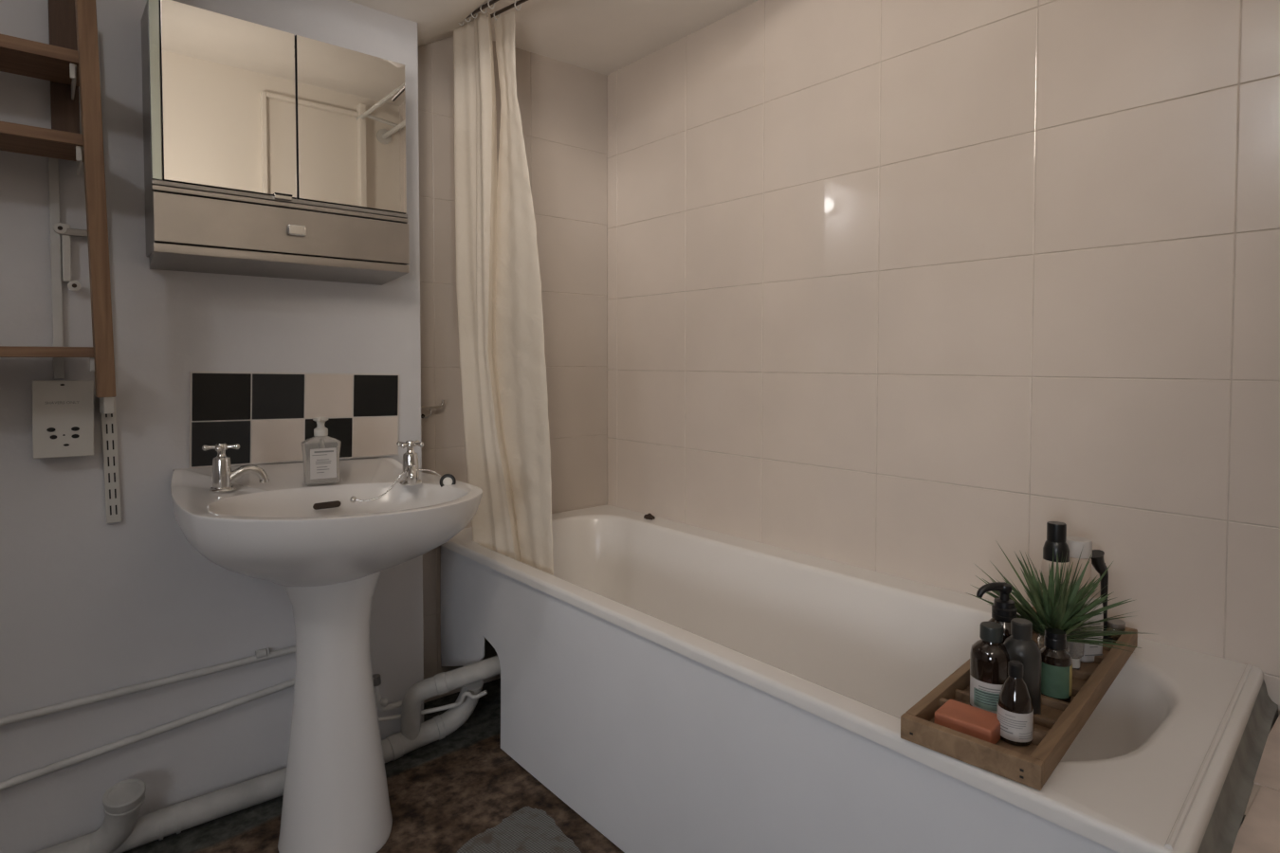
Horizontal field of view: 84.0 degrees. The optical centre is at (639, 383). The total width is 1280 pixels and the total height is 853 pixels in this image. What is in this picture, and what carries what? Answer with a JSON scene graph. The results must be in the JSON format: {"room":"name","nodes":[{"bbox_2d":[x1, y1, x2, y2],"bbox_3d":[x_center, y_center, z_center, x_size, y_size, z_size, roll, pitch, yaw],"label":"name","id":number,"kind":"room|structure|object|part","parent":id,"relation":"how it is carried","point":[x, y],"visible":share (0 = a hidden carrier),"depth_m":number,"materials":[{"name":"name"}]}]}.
{"room":"bathroom","nodes":[
{"label":"bathroom","id":0,"kind":"room"},
{"bbox_2d":[0,0,423,852],"bbox_3d":[-1.411,-0.245,1.270,2.012,2.360,0.255,-2,2,-40],"label":"wall","id":1,"kind":"structure","parent":0,"point":[89,606],"depth_m":1.45,"materials":[{"name":"paint"}]},
{"bbox_2d":[0,346,94,371],"bbox_3d":[-1.448,-0.032,0.957,1.141,0.044,0.138,-2,2,-40],"label":"wall shelf","id":2,"kind":"object","parent":1,"relation":"attached to","point":[5,351],"visible":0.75,"depth_m":1.23,"materials":[{"name":"brown wood"}]},
{"bbox_2d":[47,157,64,379],"bbox_3d":[-1.110,-0.223,1.352,0.016,0.430,0.011,-2,2,-40],"label":"cable conduit","id":3,"kind":"object","parent":1,"relation":"attached to","point":[53,163],"visible":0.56,"depth_m":1.35,"materials":[{"name":"white plastic"}]},
{"bbox_2d":[32,380,93,458],"bbox_3d":[-1.099,0.068,1.355,0.092,0.146,0.034,-2,2,-40],"label":"socket","id":4,"kind":"object","parent":1,"relation":"attached to","point":[63,411],"visible":1,"depth_m":1.34,"materials":[{"name":"grey plastic"}]},
{"bbox_2d":[47,0,79,133],"bbox_3d":[-1.092,-0.755,1.343,0.042,0.625,0.021,-2,2,-40],"label":"board","id":5,"kind":"object","parent":1,"relation":"attached to","point":[64,111],"visible":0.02,"depth_m":1.34,"materials":[{"name":"brown wood"}]},
{"bbox_2d":[53,222,87,291],"bbox_3d":[-1.085,-0.239,1.365,0.061,0.127,0.022,-2,2,-40],"label":"bracket","id":6,"kind":"object","parent":1,"relation":"attached to","point":[64,229],"visible":0.92,"depth_m":1.35,"materials":[{"name":"white metal"}]},
{"bbox_3d":[-1.096,-0.248,1.359,0.013,0.110,0.017,-2,2,-40],"label":"arm","id":7,"kind":"part","parent":6,"relation":"part of","materials":[{"name":"grey plastic"}]},
{"bbox_2d":[74,0,116,398],"bbox_3d":[-0.971,-0.519,1.255,0.052,1.090,0.046,-2,2,-40],"label":"wooden upright","id":8,"kind":"object","parent":1,"relation":"attached to","point":[86,25],"visible":1,"depth_m":1.25,"materials":[{"name":"brown wood"}]},
{"bbox_2d":[0,33,79,99],"bbox_3d":[-1.453,-0.549,0.937,1.129,0.048,0.138,-2,2,-40],"label":"wall shelf","id":9,"kind":"object","parent":8,"relation":"attached to","point":[19,56],"visible":0.84,"depth_m":1.24,"materials":[{"name":"brown wood"}]},
{"bbox_2d":[0,121,83,176],"bbox_3d":[-1.451,-0.406,0.943,1.134,0.046,0.138,-2,2,-40],"label":"wall shelf","id":10,"kind":"object","parent":8,"relation":"attached to","point":[14,137],"visible":0.88,"depth_m":1.24,"materials":[{"name":"brown wood"}]},
{"bbox_2d":[97,29,121,523],"bbox_3d":[-1.041,-0.204,1.379,0.042,0.968,0.061,-2,2,-40],"label":"strip","id":11,"kind":"object","parent":1,"relation":"attached to","point":[107,405],"visible":0.34,"depth_m":1.41,"materials":[{"name":"white metal"}]},
{"bbox_2d":[0,678,294,791],"bbox_3d":[-1.159,0.743,1.333,1.094,0.114,0.016,-2,2,-40],"label":"pipe","id":12,"kind":"object","parent":1,"relation":"attached to","point":[27,777],"visible":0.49,"depth_m":1.45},
{"bbox_2d":[0,645,295,727],"bbox_3d":[-1.332,0.625,1.181,1.552,0.030,0.020,-2,2,-40],"label":"pipe","id":13,"kind":"object","parent":1,"relation":"attached to","point":[264,654],"visible":0.95,"depth_m":1.45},
{"bbox_2d":[141,0,409,285],"bbox_3d":[-0.769,-0.486,1.543,0.498,0.500,0.152,-2,2,-40],"label":"upper cabinet","id":14,"kind":"object","parent":1,"relation":"attached to","point":[269,152],"visible":1,"depth_m":1.47,"materials":[{"name":"metal"}]},
{"bbox_3d":[-0.818,-0.559,1.425,0.236,0.342,0.008,-2,2,-40],"label":"mirror door","id":15,"kind":"part","parent":14,"relation":"part of","materials":[{"name":"silver metal"}]},
{"bbox_3d":[-0.814,-0.559,1.421,0.235,0.341,0.004,-2,2,-40],"label":"mirror pane","id":16,"kind":"part","parent":14,"relation":"part of","materials":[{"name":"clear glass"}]},
{"bbox_3d":[-0.743,-0.388,1.481,0.034,0.012,0.010,-2,2,-40],"label":"door pull","id":17,"kind":"part","parent":14,"relation":"part of","materials":[{"name":"silver metal"}]},
{"bbox_3d":[-0.723,-0.321,1.496,0.036,0.023,0.012,-2,2,-40],"label":"knob","id":18,"kind":"part","parent":14,"relation":"part of","materials":[{"name":"silver metal"}]},
{"bbox_3d":[-0.637,-0.564,1.580,0.234,0.342,0.008,-2,2,-40],"label":"mirror door","id":19,"kind":"part","parent":14,"relation":"part of","materials":[{"name":"silver metal"}]},
{"bbox_3d":[-0.633,-0.564,1.575,0.234,0.341,0.004,-2,2,-40],"label":"mirror pane","id":20,"kind":"part","parent":14,"relation":"part of","materials":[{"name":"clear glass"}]},
{"bbox_2d":[189,371,399,468],"bbox_3d":[-0.780,0.079,1.648,0.454,0.216,0.006,-2,2,-40],"label":"tile backsplash","id":21,"kind":"structure","parent":1,"relation":"attached to","point":[269,415],"depth_m":1.62,"materials":[{"name":"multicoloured tile"}]},
{"bbox_2d":[122,678,624,852],"bbox_3d":[-0.346,0.994,0.699,2.840,0.080,2.565,-2,2,-40],"label":"floor","id":22,"kind":"structure","parent":0,"point":[446,793],"depth_m":1.55,"materials":[{"name":"brown stone"}]},
{"bbox_2d":[34,655,500,852],"bbox_3d":[-1.139,0.822,1.280,1.999,0.224,0.134,-1,2,-37],"label":"pipe","id":23,"kind":"object","parent":22,"relation":"on","point":[159,824],"visible":0.83,"depth_m":1.57,"materials":[{"name":"white plastic"}]},
{"bbox_2d":[89,779,146,852],"bbox_3d":[-1.016,0.852,1.380,0.108,0.140,0.070,0,2,10],"label":"branch","id":24,"kind":"object","parent":23,"relation":"on","point":[122,802],"visible":1,"depth_m":1.36,"materials":[{"name":"white plastic"}]},
{"bbox_2d":[372,674,426,712],"bbox_3d":[-0.593,0.758,1.758,0.135,0.094,0.028,-1,2,-32],"label":"supply valve","id":25,"kind":"object","parent":23,"relation":"attached to","point":[382,704],"visible":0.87,"depth_m":1.73,"materials":[{"name":"metal"}]},
{"bbox_2d":[378,690,487,722],"bbox_3d":[-0.519,0.805,1.778,0.268,0.055,0.047,-1,2,-17],"label":"supply pipe","id":26,"kind":"object","parent":23,"relation":"attached to","point":[473,697],"visible":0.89,"depth_m":1.79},
{"bbox_2d":[170,457,482,852],"bbox_3d":[-0.612,0.556,1.420,0.524,0.749,0.590,-2,2,-40],"label":"basin","id":27,"kind":"object","parent":22,"relation":"on","point":[329,553],"visible":0.98,"depth_m":1.38,"materials":[{"name":"white ceramic"}]},
{"bbox_2d":[201,442,269,493],"bbox_3d":[-0.787,0.161,1.383,0.058,0.092,0.107,2,2,41],"label":"tap","id":28,"kind":"object","parent":27,"relation":"on","point":[223,478],"visible":1,"depth_m":1.36,"materials":[{"name":"silver metal"}]},
{"bbox_3d":[-0.803,0.127,1.364,0.049,0.024,0.049,1,2,24],"label":"cross handle","id":29,"kind":"part","parent":28,"relation":"part of","materials":[{"name":"silver metal"}]},
{"bbox_3d":[-0.769,0.180,1.387,0.082,0.040,0.022,-1,2,-32],"label":"spout","id":30,"kind":"part","parent":28,"relation":"part of","materials":[{"name":"silver metal"}]},
{"bbox_2d":[301,417,340,485],"bbox_3d":[-0.659,0.140,1.472,0.073,0.137,0.047,-1,2,-32],"label":"soap dispenser","id":31,"kind":"object","parent":27,"relation":"on","point":[320,452],"visible":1,"depth_m":1.46,"materials":[{"name":"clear plastic"}]},
{"bbox_2d":[311,450,333,473],"bbox_3d":[-0.650,0.162,1.460,0.041,0.045,0.001,-1,2,-32],"label":"print","id":32,"kind":"object","parent":31,"relation":"attached to","point":[322,461],"depth_m":1.46,"materials":[{"name":"grey paper"}]},
{"bbox_3d":[-0.612,0.291,1.411,0.524,0.218,0.590,-2,2,-40],"label":"basin bowl","id":33,"kind":"part","parent":27,"relation":"part of","materials":[{"name":"white ceramic"}]},
{"bbox_2d":[349,469,456,503],"bbox_3d":[-0.498,0.212,1.496,0.210,0.063,0.056,-1,2,-29],"label":"plug","id":34,"kind":"object","parent":27,"relation":"on","point":[448,479],"visible":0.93,"depth_m":1.52,"materials":[{"name":"silver metal"}]},
{"bbox_2d":[396,440,423,485],"bbox_3d":[-0.475,0.169,1.490,0.049,0.092,0.100,-1,2,-30],"label":"tap","id":35,"kind":"object","parent":27,"relation":"on","point":[410,458],"visible":0.99,"depth_m":1.50,"materials":[{"name":"silver metal"}]},
{"bbox_3d":[-0.488,0.134,1.511,0.049,0.024,0.049,-1,2,-30],"label":"cross handle","id":36,"kind":"part","parent":35,"relation":"part of","materials":[{"name":"silver metal"}]},
{"bbox_3d":[-0.475,0.189,1.478,0.022,0.040,0.077,-1,2,-20],"label":"spout","id":37,"kind":"part","parent":35,"relation":"part of","materials":[{"name":"silver metal"}]},
{"bbox_2d":[456,806,581,852],"bbox_3d":[-0.224,0.934,1.281,0.261,0.002,0.542,0,2,-7],"label":"floor mat","id":38,"kind":"object","parent":22,"relation":"on","point":[527,830],"visible":1,"depth_m":1.45,"materials":[{"name":"grey fabric"}]},
{"bbox_2d":[440,504,1263,852],"bbox_3d":[0.215,0.683,1.576,0.632,0.486,1.742,-2,2,-40],"label":"bathtub","id":39,"kind":"object","parent":22,"relation":"on","point":[679,687],"visible":0.88,"depth_m":1.33,"materials":[{"name":"white ceramic"}]},
{"bbox_2d":[643,513,655,519],"bbox_3d":[0.030,0.414,2.213,0.026,0.016,0.041,-2,2,-40],"label":"stopper","id":40,"kind":"object","parent":39,"relation":"on","point":[649,516],"visible":1,"depth_m":2.21,"materials":[{"name":"black rubber"}]},
{"bbox_2d":[900,606,1137,790],"bbox_3d":[0.597,0.444,1.075,0.165,0.030,0.576,2,3,44],"label":"tray","id":41,"kind":"object","parent":39,"relation":"on","point":[1059,723],"visible":0.6,"depth_m":0.92,"materials":[{"name":"brown wood"}]},
{"bbox_2d":[933,699,1000,744],"bbox_3d":[0.431,0.445,0.930,0.072,0.024,0.053,2,3,44],"label":"soap bar","id":42,"kind":"object","parent":41,"relation":"on","point":[954,715],"visible":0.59,"depth_m":0.92,"materials":[{"name":"wax"}]},
{"bbox_3d":[0.543,0.442,1.127,0.014,0.030,0.547,2,3,44],"label":"rail","id":43,"kind":"part","parent":41,"relation":"part of","materials":[{"name":"brown wood"}]},
{"bbox_3d":[0.403,0.450,0.873,0.165,0.030,0.014,2,3,44],"label":"rail","id":44,"kind":"part","parent":41,"relation":"part of","materials":[{"name":"brown wood"}]},
{"bbox_2d":[969,621,1009,713],"bbox_3d":[0.486,0.395,0.985,0.054,0.120,0.054,-2,2,-40],"label":"bottle","id":45,"kind":"object","parent":41,"relation":"on","point":[989,656],"visible":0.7,"depth_m":0.97,"materials":[{"name":"orange glass"}]},
{"bbox_3d":[0.482,0.432,0.968,0.048,0.024,0.015,0,2,12],"label":"green panel","id":46,"kind":"part","parent":45,"relation":"part of","materials":[{"name":"green paper"}]},
{"bbox_2d":[975,689,999,706],"bbox_3d":[0.482,0.429,0.966,0.046,0.016,0.012,0,2,12],"label":"print","id":47,"kind":"object","parent":45,"relation":"on","point":[983,697],"depth_m":0.96,"materials":[{"name":"teal paper"}]},
{"bbox_2d":[978,685,1000,693],"bbox_3d":[0.485,0.416,0.966,0.044,0.005,0.011,0,2,4],"label":"print","id":48,"kind":"object","parent":45,"relation":"on","point":[981,688],"depth_m":0.96,"materials":[{"name":"grey paper"}]},
{"bbox_2d":[976,582,1017,642],"bbox_3d":[0.532,0.373,1.045,0.065,0.160,0.052,-2,2,-40],"label":"pump bottle","id":49,"kind":"object","parent":41,"relation":"on","point":[1004,611],"visible":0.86,"depth_m":1.04,"materials":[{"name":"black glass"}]},
{"bbox_2d":[996,660,1033,747],"bbox_3d":[0.480,0.407,0.910,0.041,0.100,0.041,-2,2,-40],"label":"bottle","id":50,"kind":"object","parent":41,"relation":"on","point":[1014,715],"visible":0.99,"depth_m":0.90,"materials":[{"name":"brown glass"}]},
{"bbox_2d":[998,713,1031,739],"bbox_3d":[0.474,0.433,0.900,0.040,0.027,0.015,1,2,29],"label":"print","id":51,"kind":"object","parent":50,"relation":"attached to","point":[1013,726],"depth_m":0.89,"materials":[{"name":"grey paper"}]},
{"bbox_3d":[0.598,0.455,1.075,0.137,0.005,0.547,2,3,44],"label":"board","id":52,"kind":"part","parent":41,"relation":"part of","materials":[{"name":"brown wood"}]},
{"bbox_2d":[1003,618,1042,714],"bbox_3d":[0.523,0.391,0.977,0.050,0.129,0.049,-2,2,-40],"label":"bottle","id":53,"kind":"object","parent":41,"relation":"on","point":[1020,647],"visible":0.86,"depth_m":0.96,"materials":[{"name":"grey plastic"}]},
{"bbox_2d":[1041,521,1070,592],"bbox_3d":[0.684,0.340,1.170,0.042,0.220,0.042,-2,2,-40],"label":"bottle","id":54,"kind":"object","parent":41,"relation":"on","point":[1055,542],"visible":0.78,"depth_m":1.16,"materials":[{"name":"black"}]},
{"bbox_2d":[1040,627,1072,703],"bbox_3d":[0.596,0.405,1.020,0.042,0.098,0.042,-2,2,-40],"label":"bottle","id":55,"kind":"object","parent":41,"relation":"on","point":[1056,670],"visible":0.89,"depth_m":1.01,"materials":[{"name":"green glass"}]},
{"bbox_2d":[968,540,1151,652],"bbox_3d":[0.638,0.346,1.099,0.266,0.212,0.196,0,2,-8],"label":"potted grass","id":56,"kind":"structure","parent":41,"relation":"on","point":[1062,610],"depth_m":1.07,"materials":[{"name":"green plant"}]},
{"bbox_2d":[1037,623,1067,651],"bbox_3d":[0.629,0.408,1.085,0.040,0.088,0.040,-2,2,-40],"label":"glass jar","id":57,"kind":"object","parent":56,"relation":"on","point":[1064,627],"depth_m":1.07,"materials":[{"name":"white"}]},
{"bbox_2d":[1066,628,1084,670],"bbox_3d":[0.674,0.417,1.105,0.028,0.068,0.028,-2,2,-40],"label":"clear bottle","id":58,"kind":"object","parent":41,"relation":"on","point":[1076,650],"visible":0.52,"depth_m":1.09,"materials":[{"name":"grey"}]},
{"bbox_2d":[1066,536,1092,626],"bbox_3d":[0.742,0.356,1.210,0.043,0.183,0.043,-2,2,-40],"label":"bottle","id":59,"kind":"object","parent":41,"relation":"on","point":[1076,544],"visible":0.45,"depth_m":1.19,"materials":[{"name":"beige plastic"}]},
{"bbox_3d":[0.651,0.445,1.023,0.016,0.030,0.547,2,3,44],"label":"rail","id":60,"kind":"part","parent":41,"relation":"part of","materials":[{"name":"brown wood"}]},
{"bbox_3d":[0.793,0.437,1.276,0.165,0.030,0.014,2,3,44],"label":"rail","id":61,"kind":"part","parent":41,"relation":"part of","materials":[{"name":"brown wood"}]},
{"bbox_2d":[1076,598,1103,662],"bbox_3d":[0.729,0.400,1.153,0.043,0.100,0.024,0,2,-7],"label":"tube","id":62,"kind":"object","parent":41,"relation":"on","point":[1090,650],"visible":0.45,"depth_m":1.14,"materials":[{"name":"white plastic"}]},
{"bbox_2d":[1084,621,1103,656],"bbox_3d":[0.730,0.405,1.142,0.032,0.067,0.001,0,2,-7],"label":"print","id":63,"kind":"object","parent":62,"relation":"attached to","point":[1089,649],"depth_m":1.14,"materials":[{"name":"grey paper"}]},
{"bbox_2d":[1090,549,1112,642],"bbox_3d":[0.793,0.368,1.227,0.050,0.159,0.029,-1,2,-16],"label":"dispenser","id":64,"kind":"object","parent":41,"relation":"on","point":[1097,558],"visible":0.61,"depth_m":1.22,"materials":[{"name":"black plastic"}]},
{"bbox_3d":[0.797,0.378,1.230,0.022,0.139,0.018,-2,2,-40],"label":"stem","id":65,"kind":"part","parent":64,"relation":"part of","materials":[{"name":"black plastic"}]},
{"bbox_2d":[1106,617,1125,642],"bbox_3d":[0.822,0.429,1.233,0.032,0.036,0.032,-2,2,-40],"label":"glass jar","id":66,"kind":"object","parent":41,"relation":"on","point":[1119,625],"visible":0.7,"depth_m":1.22,"materials":[{"name":"white"}]},
{"bbox_3d":[0.822,0.416,1.232,0.032,0.009,0.032,-2,2,-40],"label":"lid","id":67,"kind":"part","parent":66,"relation":"part of","materials":[{"name":"metal"}]},
{"bbox_2d":[417,36,607,703],"bbox_3d":[-0.401,-0.281,2.234,0.878,2.371,0.100,-2,2,-40],"label":"wall","id":68,"kind":"structure","parent":0,"point":[562,105],"depth_m":2.26,"materials":[{"name":"beige tile"}]},
{"bbox_2d":[420,409,431,418],"bbox_3d":[-0.599,0.086,1.995,0.025,0.026,0.021,-2,2,-40],"label":"hook","id":69,"kind":"object","parent":68,"relation":"attached to","point":[422,415],"visible":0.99,"depth_m":1.99,"materials":[{"name":"metal"}]},
{"bbox_2d":[420,400,444,408],"bbox_3d":[-0.591,0.060,1.994,0.081,0.024,0.034,-2,2,-40],"label":"towel hook","id":70,"kind":"object","parent":68,"relation":"attached to","point":[443,401],"visible":0.88,"depth_m":1.99,"materials":[{"name":"silver metal"}]},
{"bbox_2d":[347,0,758,75],"bbox_3d":[-0.345,-1.146,0.630,2.840,0.538,2.560,-2,2,-40],"label":"ceiling","id":71,"kind":"structure","parent":0,"point":[605,37],"depth_m":1.98,"materials":[{"name":"paint"}]},
{"bbox_2d":[465,0,499,18],"bbox_3d":[-0.271,-0.931,1.652,0.032,0.116,0.909,-2,2,-40],"label":"rail","id":72,"kind":"object","parent":71,"relation":"attached to","point":[491,2],"visible":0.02,"depth_m":1.79,"materials":[{"name":"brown metal"}]},
{"bbox_2d":[453,0,521,562],"bbox_3d":[-0.415,-0.273,1.910,0.109,1.499,0.374,-2,2,-40],"label":"shower curtain","id":73,"kind":"object","parent":72,"relation":"hanging from","point":[494,523],"visible":0.92,"depth_m":1.92,"materials":[{"name":"beige fabric"}]},
{"bbox_2d":[487,0,528,18],"bbox_3d":[-0.226,-0.940,1.691,0.032,0.137,0.909,-2,2,-40],"label":"rail","id":74,"kind":"object","parent":71,"relation":"attached to","point":[519,2],"visible":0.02,"depth_m":1.82,"materials":[{"name":"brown metal"}]},
{"bbox_2d":[493,0,553,575],"bbox_3d":[-0.297,-0.252,1.795,0.022,1.443,0.288,-2,2,-40],"label":"shower curtain","id":75,"kind":"object","parent":74,"relation":"hanging from","point":[520,335],"visible":0.95,"depth_m":1.80,"materials":[{"name":"beige fabric"}]},
{"bbox_2d":[606,0,1279,715],"bbox_3d":[0.663,-0.255,1.588,0.100,2.360,2.465,-2,2,-40],"label":"wall","id":76,"kind":"structure","parent":0,"point":[905,289],"depth_m":1.49,"materials":[{"name":"beige tile"}]},
{"bbox_2d":[1197,680,1278,852],"bbox_3d":[0.778,0.521,0.920,0.622,0.090,0.028,-2,2,-44],"label":"trim","id":77,"kind":"structure","parent":76,"relation":"attached to","point":[1227,818],"depth_m":0.90,"materials":[{"name":"white plastic"}]},
{"bbox_2d":[1231,714,1279,852],"bbox_3d":[0.982,0.739,0.685,0.627,0.430,0.631,-2,2,-40],"label":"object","id":78,"kind":"structure","parent":76,"relation":"attached to","point":[1259,832],"depth_m":0.87,"materials":[{"name":"tile"}]}
]}

